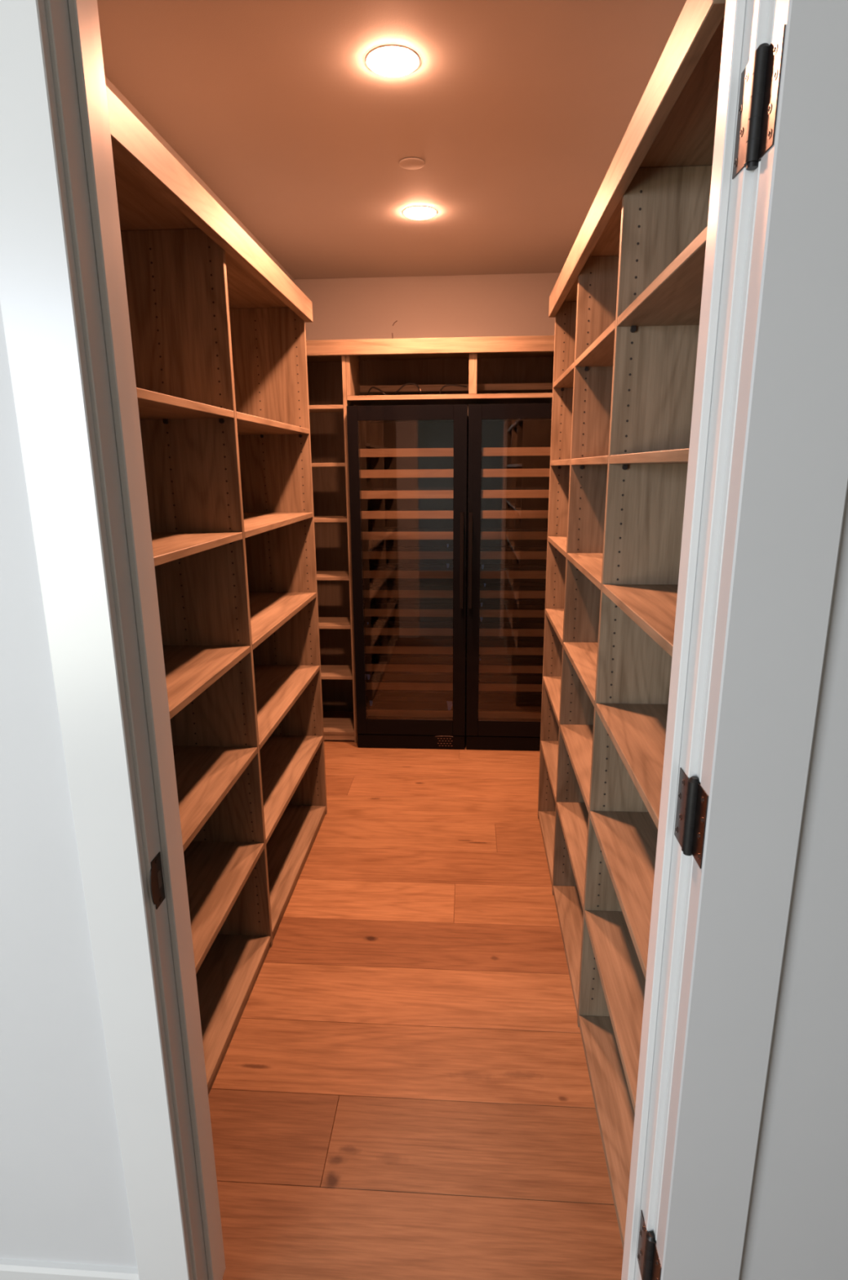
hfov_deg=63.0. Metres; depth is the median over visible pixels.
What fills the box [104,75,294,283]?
wall
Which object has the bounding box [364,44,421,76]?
recessed light
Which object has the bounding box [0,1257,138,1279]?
baseboard
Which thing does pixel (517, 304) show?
wall
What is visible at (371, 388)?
cable
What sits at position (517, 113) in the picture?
ceiling
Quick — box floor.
[208,711,623,1279]
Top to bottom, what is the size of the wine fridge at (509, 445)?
1.800 m
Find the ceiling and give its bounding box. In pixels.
[97,0,686,279]
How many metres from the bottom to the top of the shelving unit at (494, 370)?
2.112 m
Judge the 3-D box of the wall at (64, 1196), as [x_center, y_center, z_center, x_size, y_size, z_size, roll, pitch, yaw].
[0.500,-0.049,0.908,5.120,2.650,0.113,0,14,4]
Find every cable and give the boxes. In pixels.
[366,386,386,395]
[392,382,422,395]
[439,384,466,394]
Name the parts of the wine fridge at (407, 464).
glass pane, kick panel, handle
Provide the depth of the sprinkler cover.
2.37 m
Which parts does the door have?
panel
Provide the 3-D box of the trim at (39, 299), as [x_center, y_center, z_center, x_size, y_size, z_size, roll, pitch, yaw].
[-0.450,0.219,0.971,0.090,2.113,0.016,0,14,4]
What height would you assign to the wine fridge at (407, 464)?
1.800 m
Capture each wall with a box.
[0,305,137,1267]
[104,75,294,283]
[294,272,560,712]
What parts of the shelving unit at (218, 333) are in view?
shelf, shelf, panel, shelf, shelf, shelf, shelf, shelf, shelf, shelf, shelf, shelf, shelf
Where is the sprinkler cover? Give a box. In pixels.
[399,157,425,169]
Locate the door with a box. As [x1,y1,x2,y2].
[636,0,847,1279]
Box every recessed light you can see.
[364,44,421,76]
[402,205,437,219]
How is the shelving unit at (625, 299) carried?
on the floor
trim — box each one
[0,0,193,1279]
[44,0,225,1279]
[621,0,769,1279]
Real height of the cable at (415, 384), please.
0.076 m
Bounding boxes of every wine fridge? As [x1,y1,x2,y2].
[346,404,467,749]
[466,403,551,750]
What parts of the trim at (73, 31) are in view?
strike plate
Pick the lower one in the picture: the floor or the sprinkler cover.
the floor
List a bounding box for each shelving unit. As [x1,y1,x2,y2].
[105,84,327,1095]
[306,335,554,742]
[537,0,725,1249]
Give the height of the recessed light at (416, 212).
0.016 m
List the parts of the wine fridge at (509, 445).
handle, kick panel, glass pane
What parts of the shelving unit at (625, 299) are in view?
shelf, shelf, shelf, shelf, shelf, shelf, shelf, shelf, shelf, shelf, shelf, shelf, shelf, shelf, shelf, shelf, shelf, shelf, shelf, panel, shelf, shelf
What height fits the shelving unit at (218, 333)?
2.112 m
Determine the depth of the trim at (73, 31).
0.94 m
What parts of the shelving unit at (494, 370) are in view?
shelf, shelf, shelf, shelf, shelf, panel, shelf, shelf, panel, panel, lintel shelf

